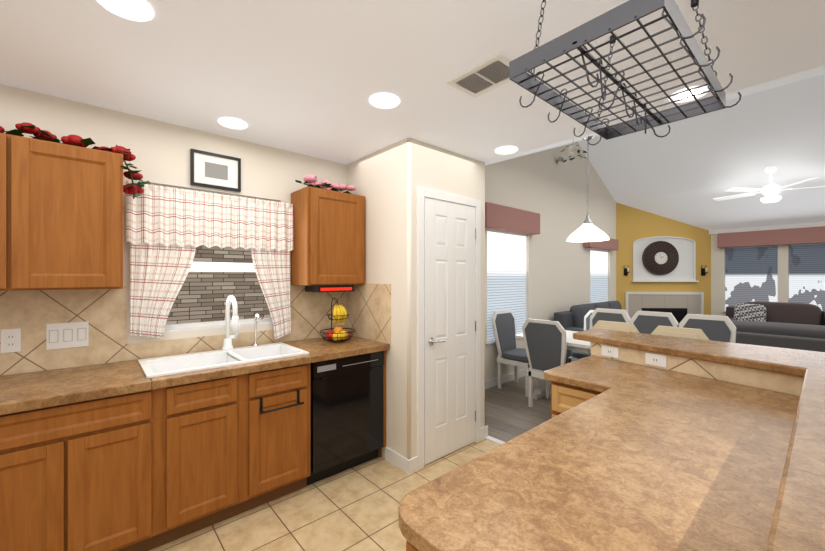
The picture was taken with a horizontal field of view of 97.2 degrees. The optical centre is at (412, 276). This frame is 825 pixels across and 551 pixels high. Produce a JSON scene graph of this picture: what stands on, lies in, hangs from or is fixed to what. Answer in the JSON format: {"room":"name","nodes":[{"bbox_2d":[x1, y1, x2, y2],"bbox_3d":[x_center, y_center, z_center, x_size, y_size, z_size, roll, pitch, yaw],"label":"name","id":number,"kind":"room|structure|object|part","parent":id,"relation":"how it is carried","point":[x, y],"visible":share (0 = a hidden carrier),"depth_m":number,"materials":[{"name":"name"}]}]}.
{"room":"kitchen","nodes":[
{"label":"kitchen","id":0,"kind":"room"},
{"bbox_2d":[0,84,615,380],"bbox_3d":[0.502,-0.486,4.381,10.220,3.850,0.140,0,0,-41],"label":"wall","id":1,"kind":"structure","parent":0,"point":[548,189],"depth_m":3.10,"materials":[{"name":"white paint"}]},
{"bbox_2d":[0,122,31,290],"bbox_3d":[-2.108,-0.334,1.772,0.367,0.804,0.328,0,0,-41],"label":"upper cabinet","id":2,"kind":"object","parent":1,"relation":"attached to","point":[15,149],"depth_m":1.74,"materials":[{"name":"brown wood"}]},
{"bbox_2d":[32,124,127,289],"bbox_3d":[-1.884,-0.341,1.969,0.486,0.817,0.328,0,0,-41],"label":"upper cabinet","id":3,"kind":"object","parent":1,"relation":"attached to","point":[61,216],"depth_m":1.89,"materials":[{"name":"brown wood"}]},
{"bbox_2d":[0,283,390,375],"bbox_3d":[-1.675,0.291,1.935,3.440,0.467,0.660,0,0,-41],"label":"backsplash","id":4,"kind":"structure","parent":1,"relation":"attached to","point":[31,314],"depth_m":2.23,"materials":[{"name":"tile"}]},
{"bbox_2d":[1,328,20,352],"bbox_3d":[-2.145,0.341,1.943,0.073,0.125,0.009,0,0,-41],"label":"electrical outlet plate","id":5,"kind":"object","parent":4,"relation":"attached to","point":[10,338],"depth_m":1.94,"materials":[{"name":"white plastic"}]},
{"bbox_2d":[46,321,88,349],"bbox_3d":[-1.979,0.337,2.090,0.176,0.145,0.010,0,0,-41],"label":"light switch","id":6,"kind":"object","parent":4,"relation":"attached to","point":[66,335],"depth_m":2.09,"materials":[{"name":"white plastic"}]},
{"bbox_2d":[126,181,292,338],"bbox_3d":[-1.371,-0.046,2.574,1.076,1.070,0.100,0,0,-41],"label":"curtain","id":7,"kind":"object","parent":1,"relation":"attached to","point":[169,230],"visible":0.98,"depth_m":2.43,"materials":[{"name":"white fabric"}]},
{"bbox_2d":[148,184,276,331],"bbox_3d":[-1.433,-0.121,2.657,0.918,0.980,0.105,0,0,-41],"label":"window","id":8,"kind":"structure","parent":1,"relation":"in","point":[219,267],"depth_m":2.65,"materials":[{"name":"white"}]},
{"bbox_2d":[190,149,240,191],"bbox_3d":[-1.400,-0.753,2.600,0.321,0.245,0.021,0,0,-41],"label":"picture frame","id":9,"kind":"object","parent":1,"relation":"attached to","point":[214,170],"visible":0.92,"depth_m":2.59,"materials":[{"name":"black"}]},
{"bbox_2d":[291,174,364,291],"bbox_3d":[-0.715,-0.338,3.008,0.574,0.921,0.344,0,0,-41],"label":"upper cabinet","id":10,"kind":"object","parent":1,"relation":"attached to","point":[328,253],"visible":1,"depth_m":2.87,"materials":[{"name":"brown wood"}]},
{"bbox_2d":[486,228,526,344],"bbox_3d":[1.304,0.104,5.060,1.200,1.690,0.160,0,0,-41],"label":"window","id":11,"kind":"structure","parent":1,"relation":"in","point":[506,270],"depth_m":5.05,"materials":[{"name":"white glass"}]},
{"bbox_2d":[485,202,539,234],"bbox_3d":[1.352,-0.771,4.952,1.270,0.300,0.124,0,0,-41],"label":"valance","id":12,"kind":"object","parent":1,"relation":"attached to","point":[503,218],"visible":0.77,"depth_m":4.84,"materials":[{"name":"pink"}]},
{"bbox_2d":[556,157,563,163],"bbox_3d":[2.374,-1.878,5.856,0.139,0.095,0.115,0,0,-41],"label":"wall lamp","id":13,"kind":"object","parent":1,"relation":"attached to","point":[560,159],"visible":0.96,"depth_m":5.83,"materials":[{"name":"grey"}]},
{"bbox_2d":[590,248,608,302],"bbox_3d":[3.613,0.139,7.090,1.130,1.560,0.160,0,0,-41],"label":"window","id":14,"kind":"structure","parent":1,"relation":"in","point":[598,275],"depth_m":7.08,"materials":[{"name":"white glass"}]},
{"bbox_2d":[583,238,618,250],"bbox_3d":[3.609,-0.636,6.936,1.340,0.210,0.124,0,0,-41],"label":"valance","id":15,"kind":"object","parent":1,"relation":"attached to","point":[612,244],"visible":0.69,"depth_m":6.90,"materials":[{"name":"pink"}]},
{"bbox_2d":[149,439,499,550],"bbox_3d":[0.709,1.489,-0.190,4.493,0.100,7.280,0,0,-41],"label":"floor","id":16,"kind":"structure","parent":0,"point":[355,508],"depth_m":2.17,"materials":[{"name":"beige tile"}]},
{"bbox_2d":[160,367,310,545],"bbox_3d":[-1.224,1.090,2.355,0.932,0.700,0.616,0,0,-41],"label":"base cabinet","id":17,"kind":"object","parent":16,"relation":"on","point":[231,445],"depth_m":2.10,"materials":[{"name":"brown wood"}]},
{"bbox_2d":[0,359,151,414],"bbox_3d":[-2.121,0.548,1.544,1.596,0.047,0.638,0,0,-41],"label":"countertop","id":18,"kind":"structure","parent":17,"relation":"on","point":[33,391],"depth_m":1.77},
{"bbox_2d":[137,342,309,409],"bbox_3d":[-1.194,0.605,2.351,0.892,0.190,0.490,0,0,-41],"label":"sink","id":19,"kind":"object","parent":18,"relation":"in","point":[149,368],"depth_m":2.34,"materials":[{"name":"white ceramic"}]},
{"bbox_2d":[221,295,240,350],"bbox_3d":[-1.220,0.318,2.493,0.115,0.384,0.239,0,0,-41],"label":"faucet","id":20,"kind":"object","parent":19,"relation":"on","point":[227,344],"depth_m":2.52,"materials":[{"name":"white metal"}]},
{"bbox_2d":[252,313,263,346],"bbox_3d":[-1.118,0.390,2.662,0.084,0.242,0.098,0,0,-41],"label":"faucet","id":21,"kind":"object","parent":19,"relation":"on","point":[255,344],"depth_m":2.66,"materials":[{"name":"white metal"}]},
{"bbox_3d":[-0.824,0.781,2.280,0.275,0.080,0.067,0,0,-41],"label":"towel bar rail","id":22,"kind":"part","parent":17,"relation":"part of","materials":[{"name":"black metal"}]},
{"bbox_2d":[276,335,389,362],"bbox_3d":[-0.630,0.548,2.855,0.650,0.047,0.638,0,0,-41],"label":"countertop","id":23,"kind":"structure","parent":17,"relation":"on","point":[310,350],"depth_m":2.69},
{"bbox_2d":[320,297,354,341],"bbox_3d":[-0.607,0.347,2.954,0.283,0.351,0.277,0,0,-41],"label":"fruit basket","id":24,"kind":"object","parent":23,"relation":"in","point":[339,333],"visible":0.98,"depth_m":2.91,"materials":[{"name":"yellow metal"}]},
{"bbox_2d":[307,351,383,485],"bbox_3d":[-0.634,1.009,2.852,0.597,0.860,0.596,0,0,-41],"label":"dishwasher","id":25,"kind":"object","parent":16,"relation":"on","point":[346,413],"visible":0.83,"depth_m":2.62,"materials":[{"name":"black metal"}]},
{"bbox_2d":[398,329,824,550],"bbox_3d":[0.961,0.916,1.353,2.510,1.046,1.585,0,0,-41],"label":"kitchen island","id":26,"kind":"object","parent":16,"relation":"on","point":[642,442],"visible":1,"depth_m":0.99,"materials":[{"name":"brown stone"}]},
{"bbox_2d":[0,0,824,164],"bbox_3d":[0.709,-1.081,-0.190,4.493,0.120,7.280,0,0,-41],"label":"ceiling","id":27,"kind":"structure","parent":0,"point":[309,77],"depth_m":1.73,"materials":[{"name":"white paint"}]},
{"bbox_2d":[97,0,153,21],"bbox_3d":[-1.074,-1.015,1.358,0.178,0.009,0.178,0,0,22],"label":"recessed light","id":28,"kind":"object","parent":27,"relation":"in","point":[138,10],"depth_m":1.38,"materials":[{"name":"white"}]},
{"bbox_2d":[218,117,247,128],"bbox_3d":[-1.190,-1.015,2.414,0.178,0.009,0.178,0,0,40],"label":"recessed light","id":29,"kind":"object","parent":27,"relation":"in","point":[233,123],"depth_m":2.41,"materials":[{"name":"white"}]},
{"bbox_2d":[369,93,399,108],"bbox_3d":[-0.162,-1.015,2.107,0.178,0.009,0.178,0,0,40],"label":"recessed light","id":30,"kind":"object","parent":27,"relation":"in","point":[381,100],"depth_m":2.10,"materials":[{"name":"white"}]},
{"bbox_2d":[447,53,510,97],"bbox_3d":[0.375,-1.014,1.860,0.230,0.011,0.330,0,0,-41],"label":"ceiling vent","id":31,"kind":"object","parent":27,"relation":"in","point":[485,76],"visible":0.83,"depth_m":1.86,"materials":[{"name":"white metal"}]},
{"bbox_2d":[495,146,517,153],"bbox_3d":[0.756,-1.015,2.927,0.178,0.009,0.178,0,0,22],"label":"recessed light","id":32,"kind":"object","parent":27,"relation":"in","point":[506,149],"depth_m":2.93,"materials":[{"name":"white"}]},
{"bbox_2d":[509,0,741,144],"bbox_3d":[0.741,-0.789,1.262,0.780,0.463,0.532,0,0,-41],"label":"pot rack","id":33,"kind":"object","parent":27,"relation":"hanging from","point":[607,22],"visible":1,"depth_m":1.16,"materials":[{"name":"grey metal"}]},
{"bbox_2d":[669,86,708,102],"bbox_3d":[1.541,-1.015,2.033,0.178,0.009,0.178,0,0,22],"label":"recessed light","id":34,"kind":"object","parent":27,"relation":"in","point":[702,89],"depth_m":2.03,"materials":[{"name":"white"}]},
{"bbox_2d":[347,138,484,465],"bbox_3d":[0.029,0.209,3.293,0.913,2.460,0.870,0,0,-41],"label":"wall","id":35,"kind":"structure","parent":0,"point":[386,182],"depth_m":2.81,"materials":[{"name":"white paint"}]},
{"bbox_2d":[417,187,480,469],"bbox_3d":[0.334,0.386,2.936,0.743,2.107,0.069,0,0,-41],"label":"door","id":36,"kind":"structure","parent":35,"relation":"attached to","point":[448,323],"depth_m":2.92,"materials":[{"name":"white wood"}]},
{"bbox_2d":[485,376,550,444],"bbox_3d":[5.012,1.486,3.593,7.027,0.106,7.280,0,0,-41],"label":"floor","id":37,"kind":"structure","parent":0,"point":[510,414],"depth_m":3.88,"materials":[{"name":"grey wood"}]},
{"bbox_2d":[491,310,529,396],"bbox_3d":[1.372,0.948,4.694,0.480,0.983,0.540,0,0,-41],"label":"dining chair","id":38,"kind":"object","parent":37,"relation":"on","point":[504,332],"visible":0.81,"depth_m":4.71,"materials":[{"name":"white fabric"}]},
{"bbox_2d":[522,319,569,406],"bbox_3d":[1.554,0.948,3.988,0.540,0.983,0.480,0,0,-41],"label":"dining chair","id":39,"kind":"object","parent":37,"relation":"on","point":[545,342],"visible":0.56,"depth_m":3.86,"materials":[{"name":"white fabric"}]},
{"bbox_2d":[515,330,590,399],"bbox_3d":[1.802,1.062,4.206,0.840,0.755,0.920,0,0,-41],"label":"dining table","id":40,"kind":"object","parent":37,"relation":"on","point":[572,345],"visible":0.27,"depth_m":4.16,"materials":[{"name":"white wood"}]},
{"bbox_2d":[568,310,594,361],"bbox_3d":[2.365,0.948,4.701,0.540,0.983,0.480,0,0,-41],"label":"dining chair","id":41,"kind":"object","parent":37,"relation":"on","point":[575,355],"visible":0.19,"depth_m":4.69,"materials":[{"name":"white wood"}]},
{"bbox_2d":[554,301,621,360],"bbox_3d":[3.300,0.937,6.016,2.100,1.006,0.950,0,0,-41],"label":"sofa","id":42,"kind":"object","parent":37,"relation":"on","point":[572,319],"visible":0.17,"depth_m":5.64,"materials":[{"name":"dark grey fabric"}]},
{"bbox_2d":[574,308,630,360],"bbox_3d":[1.734,0.875,3.352,0.484,1.128,0.368,0,0,-41],"label":"bar chair","id":43,"kind":"object","parent":37,"relation":"on","point":[613,315],"visible":0.02,"depth_m":3.47,"materials":[{"name":"white wood"}]},
{"bbox_2d":[590,320,638,348],"bbox_3d":[1.510,0.905,2.844,0.423,1.069,0.360,0,0,-41],"label":"bar stool","id":44,"kind":"object","parent":37,"relation":"on","point":[617,326],"visible":0.04,"depth_m":2.94,"materials":[{"name":"beige"}]},
{"bbox_2d":[630,311,678,333],"bbox_3d":[1.975,0.875,3.080,0.473,1.128,0.360,0,0,-41],"label":"dining chair","id":45,"kind":"object","parent":37,"relation":"on","point":[646,322],"visible":0.08,"depth_m":3.20,"materials":[{"name":"white fabric"}]},
{"bbox_2d":[625,292,703,326],"bbox_3d":[5.170,0.879,7.300,1.640,1.120,0.419,0,0,4],"label":"fireplace","id":46,"kind":"object","parent":37,"relation":"on","point":[679,306],"visible":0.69,"depth_m":7.48,"materials":[{"name":"white tile"}]},
{"bbox_2d":[651,326,708,339],"bbox_3d":[1.794,0.905,2.521,0.423,1.069,0.360,0,0,-41],"label":"bar stool","id":47,"kind":"object","parent":37,"relation":"on","point":[692,333],"depth_m":2.62,"materials":[{"name":"beige"}]},
{"bbox_2d":[679,314,735,342],"bbox_3d":[2.220,0.875,2.799,0.484,1.128,0.368,0,0,-41],"label":"bar chair","id":48,"kind":"object","parent":37,"relation":"on","point":[717,328],"visible":0.04,"depth_m":2.88,"materials":[{"name":"white fabric"}]},
{"bbox_2d":[726,301,824,325],"bbox_3d":[6.696,0.947,5.939,0.950,0.986,2.500,0,0,-41],"label":"sofa","id":49,"kind":"object","parent":37,"relation":"on","point":[796,313],"visible":0.31,"depth_m":6.39,"materials":[{"name":"grey fabric"}]},
{"bbox_2d":[731,320,824,351],"bbox_3d":[4.710,0.996,4.260,0.950,0.888,2.300,0,0,-41],"label":"sofa","id":50,"kind":"object","parent":37,"relation":"on","point":[793,336],"visible":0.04,"depth_m":4.19,"materials":[{"name":"grey fabric"}]},
{"bbox_2d":[485,65,824,230],"bbox_3d":[5.023,-1.663,3.603,6.997,1.594,7.280,0,0,-41],"label":"ceiling","id":51,"kind":"structure","parent":0,"point":[687,170],"depth_m":5.83,"materials":[{"name":"white paint"}]},
{"bbox_2d":[561,139,587,162],"bbox_3d":[1.414,-1.098,3.193,0.233,0.215,0.204,0,0,-41],"label":"ivy plant","id":52,"kind":"object","parent":51,"relation":"hanging from","point":[573,149],"visible":0.98,"depth_m":3.17,"materials":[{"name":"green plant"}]},
{"bbox_2d":[567,136,609,241],"bbox_3d":[1.931,-0.969,4.013,0.430,1.138,0.430,0,0,-41],"label":"dining pendant light","id":53,"kind":"object","parent":51,"relation":"hanging from","point":[587,231],"visible":0.96,"depth_m":3.95,"materials":[{"name":"white metal"}]},
{"bbox_2d":[714,166,824,202],"bbox_3d":[5.586,-1.423,5.677,1.376,0.555,1.431,0,0,-41],"label":"ceiling fan","id":54,"kind":"object","parent":51,"relation":"hanging from","point":[771,191],"visible":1,"depth_m":5.59,"materials":[{"name":"white"}]},
{"bbox_2d":[616,203,710,314],"bbox_3d":[5.179,-0.106,7.580,2.381,3.092,0.140,0,0,4],"label":"wall","id":55,"kind":"structure","parent":0,"point":[633,224],"depth_m":7.53,"materials":[{"name":"yellow paint"}]},
{"bbox_2d":[624,265,629,275],"bbox_3d":[4.421,-0.128,7.492,0.109,0.214,0.132,0,0,4],"label":"sconce","id":56,"kind":"object","parent":55,"relation":"attached to","point":[626,270],"depth_m":7.55,"materials":[{"name":"grey metal"}]},
{"bbox_2d":[642,241,678,274],"bbox_3d":[5.102,-0.381,7.482,0.700,0.700,0.058,0,0,4],"label":"wall clock","id":57,"kind":"object","parent":55,"relation":"attached to","point":[660,257],"visible":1,"depth_m":7.46,"materials":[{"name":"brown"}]},
{"bbox_2d":[631,236,698,281],"bbox_3d":[5.176,-0.361,7.475,1.290,0.940,0.069,0,0,4],"label":"trim","id":58,"kind":"structure","parent":55,"relation":"attached to","point":[684,270],"depth_m":7.49,"materials":[{"name":"white paint"}]},
{"bbox_2d":[701,265,707,275],"bbox_3d":[5.948,-0.128,7.393,0.109,0.214,0.132,0,0,4],"label":"sconce","id":59,"kind":"object","parent":55,"relation":"attached to","point":[703,271],"depth_m":7.45,"materials":[{"name":"grey metal"}]},
{"bbox_2d":[711,234,816,315],"bbox_3d":[7.938,0.214,5.480,0.140,2.450,5.970,0,0,-41],"label":"wall","id":60,"kind":"structure","parent":0,"point":[717,281],"depth_m":7.33,"materials":[{"name":"white paint"}]},
{"bbox_2d":[717,226,824,247],"bbox_3d":[7.383,-0.721,5.910,0.124,0.280,3.750,0,0,-41],"label":"window valance","id":61,"kind":"object","parent":60,"relation":"attached to","point":[807,235],"visible":1,"depth_m":6.68,"materials":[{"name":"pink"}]},
{"bbox_2d":[722,243,824,311],"bbox_3d":[7.111,0.064,6.357,0.115,1.290,2.600,0,0,-41],"label":"window","id":62,"kind":"structure","parent":60,"relation":"in","point":[751,274],"depth_m":6.81,"materials":[{"name":"white glass"}]},
{"bbox_3d":[3.336,-0.561,2.120,11.490,4.000,7.280,0,0,-41],"label":"wall","id":63,"kind":"structure","parent":0,"visible":0},
{"bbox_2d":[385,447,413,473],"bbox_3d":[-0.110,1.389,2.762,0.030,0.100,0.284,0,0,-41],"label":"baseboard","id":64,"kind":"structure","parent":63,"relation":"attached to","point":[403,463],"depth_m":2.72,"materials":[{"name":"white wood"}]},
{"bbox_2d":[485,369,524,388],"bbox_3d":[2.164,1.389,5.741,5.527,0.100,0.014,0,0,-41],"label":"baseboard","id":65,"kind":"structure","parent":63,"relation":"attached to","point":[490,383],"depth_m":4.92,"materials":[{"name":"white wood"}]},
{"bbox_2d":[709,222,824,234],"bbox_3d":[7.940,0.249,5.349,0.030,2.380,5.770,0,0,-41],"label":"crown molding","id":66,"kind":"structure","parent":63,"relation":"attached to","point":[819,224],"depth_m":6.79,"materials":[{"name":"white wood"}]},
{"label":"outside","id":67,"kind":"structure","parent":0,"visible":0},
{"bbox_2d":[166,245,270,324],"bbox_3d":[-1.731,0.039,3.057,3.264,2.800,0.001,0,0,-41],"label":"stone","id":68,"kind":"object","parent":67,"point":[202,297],"visible":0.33,"depth_m":3.11,"materials":[{"name":"grey"}]}
]}

